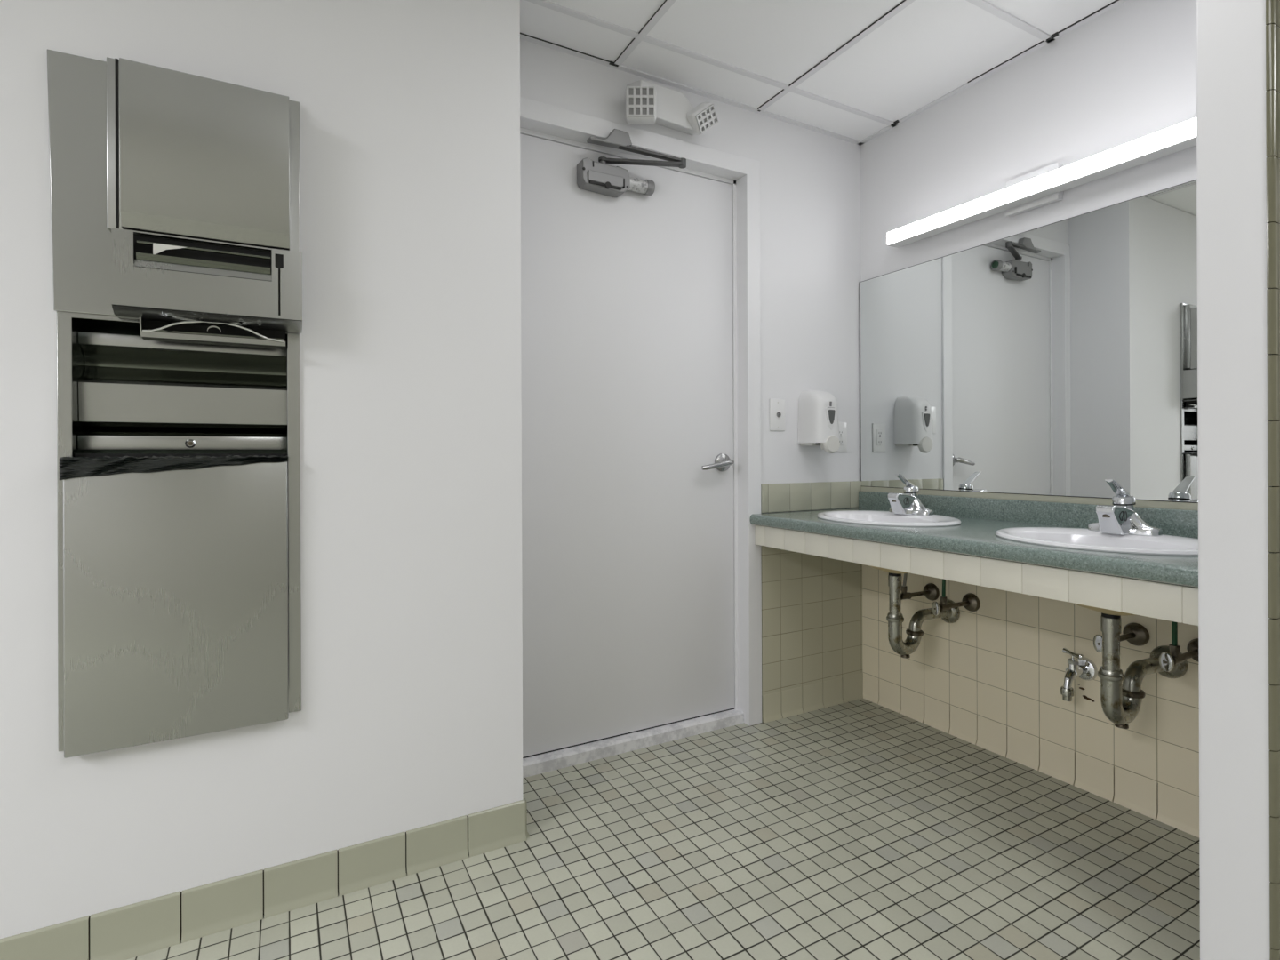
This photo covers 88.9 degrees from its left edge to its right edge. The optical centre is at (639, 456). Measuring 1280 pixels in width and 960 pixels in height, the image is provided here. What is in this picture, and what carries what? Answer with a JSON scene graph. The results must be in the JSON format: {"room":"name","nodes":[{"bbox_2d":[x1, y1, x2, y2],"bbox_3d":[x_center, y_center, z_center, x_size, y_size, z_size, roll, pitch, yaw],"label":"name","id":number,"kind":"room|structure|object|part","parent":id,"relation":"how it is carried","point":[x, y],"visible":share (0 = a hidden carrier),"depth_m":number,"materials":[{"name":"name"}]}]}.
{"room":"public restroom","nodes":[
{"label":"public restroom","id":0,"kind":"room"},
{"bbox_2d":[0,0,523,938],"bbox_3d":[-2.156,-0.136,0.978,3.953,2.310,0.446,0,0,-29],"label":"wall","id":1,"kind":"structure","parent":0,"point":[410,716],"depth_m":1.52,"materials":[{"name":"white paint"}]},
{"bbox_2d":[47,49,302,758],"bbox_3d":[-0.964,-0.108,1.384,0.436,1.380,0.198,0,0,-29],"label":"dispenser","id":2,"kind":"object","parent":1,"relation":"attached to","point":[177,258],"visible":0.98,"depth_m":1.34,"materials":[{"name":"silver metal"}]},
{"bbox_3d":[-0.959,-0.540,1.371,0.434,0.516,0.012,0,0,-29],"label":"door","id":3,"kind":"part","parent":2,"relation":"part of","materials":[{"name":"silver metal"}]},
{"bbox_2d":[59,455,288,480],"bbox_3d":[-0.957,0.022,1.367,0.387,0.048,0.058,0,0,-29],"label":"liner","id":4,"kind":"object","parent":2,"relation":"attached to","point":[69,467],"visible":1,"depth_m":1.31,"materials":[{"name":"black plastic"}]},
{"bbox_3d":[-0.950,0.293,1.357,0.382,0.579,0.022,0,0,-29],"label":"waste door","id":5,"kind":"part","parent":2,"relation":"part of","materials":[{"name":"silver metal"}]},
{"bbox_3d":[-0.976,-0.028,1.413,0.372,0.029,0.020,0,0,-29],"label":"lock rail","id":6,"kind":"part","parent":2,"relation":"part of","materials":[{"name":"silver metal"}]},
{"bbox_3d":[-0.979,-0.241,1.417,0.372,0.025,0.016,0,0,-29],"label":"rail","id":7,"kind":"part","parent":2,"relation":"part of","materials":[{"name":"silver metal"}]},
{"bbox_3d":[-0.981,-0.114,1.421,0.372,0.089,0.023,0,0,-29],"label":"panel","id":8,"kind":"part","parent":2,"relation":"part of","materials":[{"name":"silver metal"}]},
{"bbox_3d":[-0.889,-0.422,1.337,0.228,0.007,0.007,0,0,-29],"label":"feed rod","id":9,"kind":"part","parent":2,"relation":"part of","materials":[{"name":"silver metal"}]},
{"bbox_3d":[-0.888,-0.358,1.360,0.324,0.162,0.074,0,0,-29],"label":"panel","id":10,"kind":"part","parent":2,"relation":"part of","materials":[{"name":"silver metal"}]},
{"bbox_2d":[139,317,285,349],"bbox_3d":[-0.891,-0.259,1.372,0.254,0.042,0.050,0,0,-29],"label":"tray","id":11,"kind":"object","parent":2,"relation":"on","point":[213,331],"depth_m":1.37,"materials":[{"name":"silver metal"}]},
{"bbox_2d":[0,800,526,959],"bbox_3d":[-1.287,0.966,1.186,2.245,0.100,0.017,0,0,-29],"label":"baseboard","id":12,"kind":"structure","parent":1,"relation":"attached to","point":[134,930],"depth_m":1.44,"materials":[{"name":"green tile"}]},
{"bbox_2d":[522,795,529,837],"bbox_3d":[-0.370,0.962,1.857,0.017,0.100,0.290,0,0,-29],"label":"baseboard","id":13,"kind":"structure","parent":1,"relation":"attached to","point":[524,798],"depth_m":1.73,"materials":[{"name":"green tile"}]},
{"bbox_2d":[520,0,1119,126],"bbox_3d":[0.604,-1.304,1.723,1.615,0.008,1.440,0,0,-29],"label":"trim","id":14,"kind":"structure","parent":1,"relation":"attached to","point":[1056,34],"depth_m":2.06,"materials":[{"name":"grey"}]},
{"bbox_2d":[127,698,1199,959],"bbox_3d":[-0.012,1.060,0.031,6.800,0.100,4.170,0,0,-29],"label":"floor","id":15,"kind":"structure","parent":0,"point":[861,828],"depth_m":1.59,"materials":[{"name":"tile"}]},
{"bbox_2d":[520,39,860,512],"bbox_3d":[0.200,-0.146,2.427,1.572,2.310,0.160,0,0,-29],"label":"wall","id":16,"kind":"structure","parent":0,"point":[810,180],"depth_m":2.56,"materials":[{"name":"white paint"}]},
{"bbox_2d":[520,96,761,777],"bbox_3d":[-0.026,-0.051,2.265,1.041,2.123,0.114,0,0,-29],"label":"door","id":17,"kind":"structure","parent":16,"relation":"in","point":[641,332],"depth_m":2.28,"materials":[{"name":"white paint"}]},
{"bbox_2d":[576,128,686,197],"bbox_3d":[-0.026,-0.983,2.199,0.347,0.185,0.148,0,0,-29],"label":"door closer","id":18,"kind":"object","parent":17,"relation":"attached to","point":[601,178],"depth_m":2.18,"materials":[{"name":"grey metal"}]},
{"bbox_3d":[0.002,-0.996,2.209,0.286,0.015,0.030,0,0,-6],"label":"arm","id":19,"kind":"part","parent":18,"relation":"part of","materials":[{"name":"grey metal"}]},
{"bbox_3d":[-0.029,0.989,2.278,0.924,0.043,0.078,0,0,-29],"label":"sill","id":20,"kind":"part","parent":17,"relation":"part of","materials":[{"name":"white stone"}]},
{"bbox_3d":[0.288,0.030,2.395,0.136,0.040,0.029,0,0,-29],"label":"lever","id":21,"kind":"part","parent":17,"relation":"part of","materials":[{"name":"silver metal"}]},
{"bbox_3d":[0.320,0.024,2.444,0.069,0.069,0.045,0,0,-29],"label":"handle","id":22,"kind":"part","parent":17,"relation":"part of","materials":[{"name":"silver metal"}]},
{"bbox_2d":[625,80,718,135],"bbox_3d":[0.102,-1.187,2.208,0.351,0.179,0.134,0,0,-29],"label":"emergency light","id":23,"kind":"object","parent":16,"relation":"attached to","point":[646,102],"visible":1,"depth_m":2.20,"materials":[{"name":"white plastic"}]},
{"bbox_2d":[769,398,785,431],"bbox_3d":[0.531,-0.159,2.510,0.075,0.122,0.011,0,0,-29],"label":"switch plate","id":24,"kind":"object","parent":16,"relation":"attached to","point":[777,406],"visible":1,"depth_m":2.51,"materials":[{"name":"white plastic"}]},
{"bbox_2d":[760,480,861,512],"bbox_3d":[0.692,0.160,2.599,0.529,0.109,0.008,0,0,-29],"label":"backsplash","id":25,"kind":"structure","parent":16,"relation":"attached to","point":[824,495],"depth_m":2.58,"materials":[{"name":"beige tile"}]},
{"bbox_2d":[761,545,862,695],"bbox_3d":[0.694,0.562,2.599,0.530,0.690,0.008,0,0,-29],"label":"wall tile","id":26,"kind":"structure","parent":16,"relation":"attached to","point":[812,605],"depth_m":2.58,"materials":[{"name":"beige tile"}]},
{"bbox_2d":[761,672,863,722],"bbox_3d":[0.698,0.955,2.595,0.532,0.104,0.017,0,0,-29],"label":"baseboard","id":27,"kind":"structure","parent":16,"relation":"attached to","point":[776,706],"depth_m":2.58,"materials":[{"name":"beige tile"}]},
{"bbox_2d":[797,390,839,453],"bbox_3d":[0.706,-0.135,2.541,0.132,0.247,0.123,0,0,-29],"label":"soap dispenser","id":28,"kind":"object","parent":16,"relation":"attached to","point":[818,415],"visible":1,"depth_m":2.50,"materials":[{"name":"white plastic"}]},
{"bbox_3d":[0.694,-0.046,2.565,0.110,0.011,0.069,0,0,-29],"label":"plate","id":29,"kind":"part","parent":28,"relation":"part of","materials":[{"name":"white plastic"}]},
{"bbox_2d":[836,422,847,451],"bbox_3d":[0.820,-0.079,2.668,0.073,0.122,0.009,0,0,-29],"label":"outlet plate","id":30,"kind":"object","parent":16,"relation":"attached to","point":[843,426],"visible":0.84,"depth_m":2.67,"materials":[{"name":"white plastic"}]},
{"bbox_2d":[839,428,844,445],"bbox_3d":[0.821,-0.079,2.667,0.034,0.068,0.004,0,0,-29],"label":"receptacle","id":31,"kind":"object","parent":30,"relation":"attached to","point":[841,430],"depth_m":2.67,"materials":[{"name":"white plastic"}]},
{"bbox_2d":[520,0,1115,141],"bbox_3d":[-0.021,-1.332,0.028,6.800,0.056,4.164,0,0,-29],"label":"ceiling","id":32,"kind":"structure","parent":0,"point":[928,50],"depth_m":2.06,"materials":[{"name":"white tile"}]},
{"bbox_2d":[520,0,1127,144],"bbox_3d":[0.104,-1.303,-0.201,6.800,0.008,4.365,0,0,-29],"label":"grid","id":33,"kind":"object","parent":32,"relation":"attached to","point":[994,10],"visible":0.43,"depth_m":2.12,"materials":[{"name":"white metal"}]},
{"bbox_2d":[860,0,1196,281],"bbox_3d":[1.289,-0.150,2.197,0.120,2.310,1.620,0,0,-29],"label":"wall","id":34,"kind":"structure","parent":0,"point":[1127,74],"depth_m":2.08,"materials":[{"name":"white paint"}]},
{"bbox_2d":[858,490,1198,537],"bbox_3d":[1.252,0.189,2.104,0.021,0.090,1.397,0,0,-29],"label":"backsplash","id":35,"kind":"structure","parent":34,"relation":"attached to","point":[1172,522],"depth_m":2.08,"materials":[{"name":"green laminate"}]},
{"bbox_2d":[859,179,1198,503],"bbox_3d":[1.255,-0.302,2.111,0.005,0.853,1.398,0,0,-29],"label":"wall mirror","id":36,"kind":"object","parent":34,"relation":"attached to","point":[1060,358],"visible":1,"depth_m":2.06,"materials":[{"name":"grey mirror"}]},
{"bbox_2d":[862,486,1199,797],"bbox_3d":[1.264,0.505,2.114,0.008,0.800,1.406,0,0,-29],"label":"wall tile","id":37,"kind":"structure","parent":34,"relation":"attached to","point":[1004,662],"depth_m":2.09,"materials":[{"name":"beige tile"}]},
{"bbox_2d":[900,573,939,600],"bbox_3d":[0.999,0.399,2.381,0.200,0.278,0.064,0,0,-29],"label":"shutoff valve","id":38,"kind":"object","parent":37,"relation":"attached to","point":[931,591],"visible":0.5,"depth_m":2.40,"materials":[{"name":"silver metal"}]},
{"bbox_2d":[931,578,980,615],"bbox_3d":[1.077,0.402,2.241,0.198,0.287,0.064,0,0,-29],"label":"shutoff valve","id":39,"kind":"object","parent":37,"relation":"attached to","point":[971,602],"visible":0.8,"depth_m":2.23,"materials":[{"name":"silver metal"}]},
{"bbox_3d":[0.997,0.514,2.199,0.009,0.048,0.035,0,0,-9],"label":"handle","id":40,"kind":"part","parent":39,"relation":"part of","materials":[{"name":"silver metal"}]},
{"bbox_2d":[750,490,1198,587],"bbox_3d":[1.001,0.199,1.971,0.588,0.108,1.405,0,0,-29],"label":"countertop","id":41,"kind":"structure","parent":37,"relation":"attached to","point":[980,518],"depth_m":1.85,"materials":[{"name":"green laminate"}]},
{"bbox_2d":[817,510,961,573],"bbox_3d":[0.835,0.301,2.219,0.396,0.195,0.496,0,0,-29],"label":"oval sink","id":42,"kind":"object","parent":41,"relation":"in","point":[871,517],"visible":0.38,"depth_m":2.22,"materials":[{"name":"white ceramic"}]},
{"bbox_2d":[817,510,961,527],"bbox_3d":[0.835,0.283,2.219,0.396,0.160,0.496,0,0,-29],"label":"basin","id":43,"kind":"object","parent":42,"relation":"in","point":[871,517],"depth_m":2.24,"materials":[{"name":"white ceramic"}]},
{"bbox_2d":[886,572,959,658],"bbox_3d":[0.991,0.547,2.296,0.298,0.308,0.088,0,0,-29],"label":"trap","id":44,"kind":"object","parent":42,"relation":"attached to","point":[895,619],"visible":0.89,"depth_m":2.25,"materials":[{"name":"silver metal"}]},
{"bbox_3d":[1.035,0.584,2.330,0.185,0.083,0.043,0,0,-24],"label":"wall arm","id":45,"kind":"part","parent":44,"relation":"part of","materials":[{"name":"silver metal"}]},
{"bbox_2d":[887,473,933,515],"bbox_3d":[0.937,0.134,2.306,0.132,0.144,0.168,0,0,-29],"label":"faucet","id":46,"kind":"object","parent":41,"relation":"on","point":[908,502],"visible":1,"depth_m":2.28,"materials":[{"name":"silver metal"}]},
{"bbox_3d":[0.937,0.167,2.306,0.132,0.077,0.054,0,0,-29],"label":"spout","id":47,"kind":"part","parent":46,"relation":"part of","materials":[{"name":"silver metal"}]},
{"bbox_3d":[0.940,0.091,2.307,0.090,0.060,0.030,0,0,-29],"label":"lever","id":48,"kind":"part","parent":46,"relation":"part of","materials":[{"name":"silver metal"}]},
{"bbox_2d":[755,525,1198,625],"bbox_3d":[0.775,0.292,1.847,0.022,0.077,1.405,0,0,-29],"label":"apron","id":49,"kind":"object","parent":41,"relation":"attached to","point":[1153,599],"visible":0.83,"depth_m":1.59,"materials":[{"name":"beige tile"}]},
{"bbox_2d":[995,527,1198,615],"bbox_3d":[1.156,0.299,1.631,0.396,0.195,0.496,0,0,-29],"label":"oval sink","id":50,"kind":"object","parent":41,"relation":"in","point":[1067,538],"visible":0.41,"depth_m":1.65,"materials":[{"name":"white ceramic"}]},
{"bbox_2d":[995,527,1198,555],"bbox_3d":[1.156,0.282,1.631,0.396,0.160,0.496,0,0,-29],"label":"basin","id":51,"kind":"object","parent":50,"relation":"in","point":[1067,538],"depth_m":1.65,"materials":[{"name":"white ceramic"}]},
{"bbox_2d":[1097,612,1187,728],"bbox_3d":[1.312,0.545,1.708,0.298,0.308,0.088,0,0,-29],"label":"trap","id":52,"kind":"object","parent":50,"relation":"attached to","point":[1121,705],"visible":0.89,"depth_m":1.66,"materials":[{"name":"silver metal"}]},
{"bbox_3d":[1.356,0.583,1.742,0.185,0.083,0.043,0,0,-24],"label":"wall arm","id":53,"kind":"part","parent":52,"relation":"part of","materials":[{"name":"silver metal"}]},
{"bbox_2d":[1088,479,1162,535],"bbox_3d":[1.258,0.132,1.718,0.132,0.144,0.168,0,0,-29],"label":"faucet","id":54,"kind":"object","parent":41,"relation":"on","point":[1121,518],"visible":1,"depth_m":1.69,"materials":[{"name":"silver metal"}]},
{"bbox_3d":[1.258,0.166,1.718,0.132,0.077,0.054,0,0,-29],"label":"spout","id":55,"kind":"part","parent":54,"relation":"part of","materials":[{"name":"silver metal"}]},
{"bbox_3d":[1.261,0.090,1.719,0.090,0.060,0.030,0,0,-29],"label":"lever","id":56,"kind":"part","parent":54,"relation":"part of","materials":[{"name":"silver metal"}]},
{"bbox_2d":[861,486,1198,510],"bbox_3d":[1.259,0.134,2.108,0.004,0.018,1.397,0,0,-29],"label":"strip","id":57,"kind":"object","parent":37,"relation":"attached to","point":[1021,497],"visible":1,"depth_m":2.07,"materials":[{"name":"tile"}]},
{"bbox_2d":[1060,648,1097,701],"bbox_3d":[1.291,0.647,1.936,0.116,0.139,0.070,0,0,-29],"label":"bib","id":58,"kind":"object","parent":37,"relation":"attached to","point":[1085,668],"visible":1,"depth_m":1.92,"materials":[{"name":"silver metal"}]},
{"bbox_3d":[1.283,0.590,1.932,0.017,0.025,0.074,0,0,-7],"label":"tee handle","id":59,"kind":"part","parent":58,"relation":"part of","materials":[{"name":"silver metal"}]},
{"bbox_2d":[1093,634,1102,652],"bbox_3d":[1.172,0.487,1.719,0.038,0.047,0.064,0,0,-29],"label":"shutoff valve","id":60,"kind":"object","parent":37,"relation":"attached to","point":[1098,638],"depth_m":1.75,"materials":[{"name":"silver metal"}]},
{"bbox_3d":[1.237,0.505,1.756,0.009,0.048,0.035,0,0,-9],"label":"handle","id":61,"kind":"part","parent":60,"relation":"part of","materials":[{"name":"silver metal"}]},
{"bbox_2d":[1120,622,1149,646],"bbox_3d":[1.336,0.488,1.809,0.151,0.069,0.064,0,0,-29],"label":"shutoff valve","id":62,"kind":"object","parent":37,"relation":"attached to","point":[1136,634],"depth_m":1.83,"materials":[{"name":"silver metal"}]},
{"bbox_2d":[1159,621,1198,671],"bbox_3d":[1.391,0.401,1.666,0.198,0.287,0.064,0,0,-29],"label":"shutoff valve","id":63,"kind":"object","parent":37,"relation":"attached to","point":[1166,660],"visible":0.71,"depth_m":1.64,"materials":[{"name":"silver metal"}]},
{"bbox_3d":[1.311,0.512,1.624,0.009,0.048,0.035,0,0,-9],"label":"handle","id":64,"kind":"part","parent":63,"relation":"part of","materials":[{"name":"silver metal"}]},
{"bbox_2d":[863,672,1199,837],"bbox_3d":[1.264,0.953,2.108,0.017,0.104,1.397,0,0,-29],"label":"baseboard","id":65,"kind":"structure","parent":34,"relation":"attached to","point":[1172,807],"depth_m":2.06,"materials":[{"name":"beige tile"}]},
{"bbox_2d":[887,117,1196,247],"bbox_3d":[1.240,-0.850,2.070,0.082,0.115,1.062,0,0,-29],"label":"vanity light","id":66,"kind":"object","parent":34,"relation":"attached to","point":[1045,186],"visible":0.74,"depth_m":2.01,"materials":[{"name":"white plastic"}]},
{"bbox_3d":[1.262,-0.851,2.089,0.026,0.112,0.165,0,0,-29],"label":"wall plate","id":67,"kind":"part","parent":66,"relation":"part of","materials":[{"name":"white metal"}]},
{"bbox_2d":[1077,683,1094,702],"bbox_3d":[1.343,0.713,1.964,0.001,0.042,0.048,0,0,-29],"label":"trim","id":68,"kind":"structure","parent":34,"relation":"attached to","point":[1081,688],"depth_m":1.96,"materials":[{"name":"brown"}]},
{"bbox_2d":[1195,0,1271,959],"bbox_3d":[1.376,-0.151,1.321,0.808,2.310,0.097,0,0,-29],"label":"wall partition","id":69,"kind":"structure","parent":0,"point":[1230,35],"depth_m":1.12,"materials":[{"name":"white paint"}]},
{"bbox_2d":[1265,0,1279,959],"bbox_3d":[1.052,-0.149,1.084,0.019,2.308,0.009,0,0,-29],"label":"trim","id":70,"kind":"structure","parent":69,"relation":"attached to","point":[1271,5],"depth_m":1.08,"materials":[{"name":"yellow tile"}]},
{"bbox_2d":[1272,0,1279,684],"bbox_3d":[1.914,-0.153,1.554,1.949,2.310,0.009,0,0,-29],"label":"tile","id":71,"kind":"structure","parent":69,"relation":"attached to","point":[1278,1],"depth_m":1.08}
]}

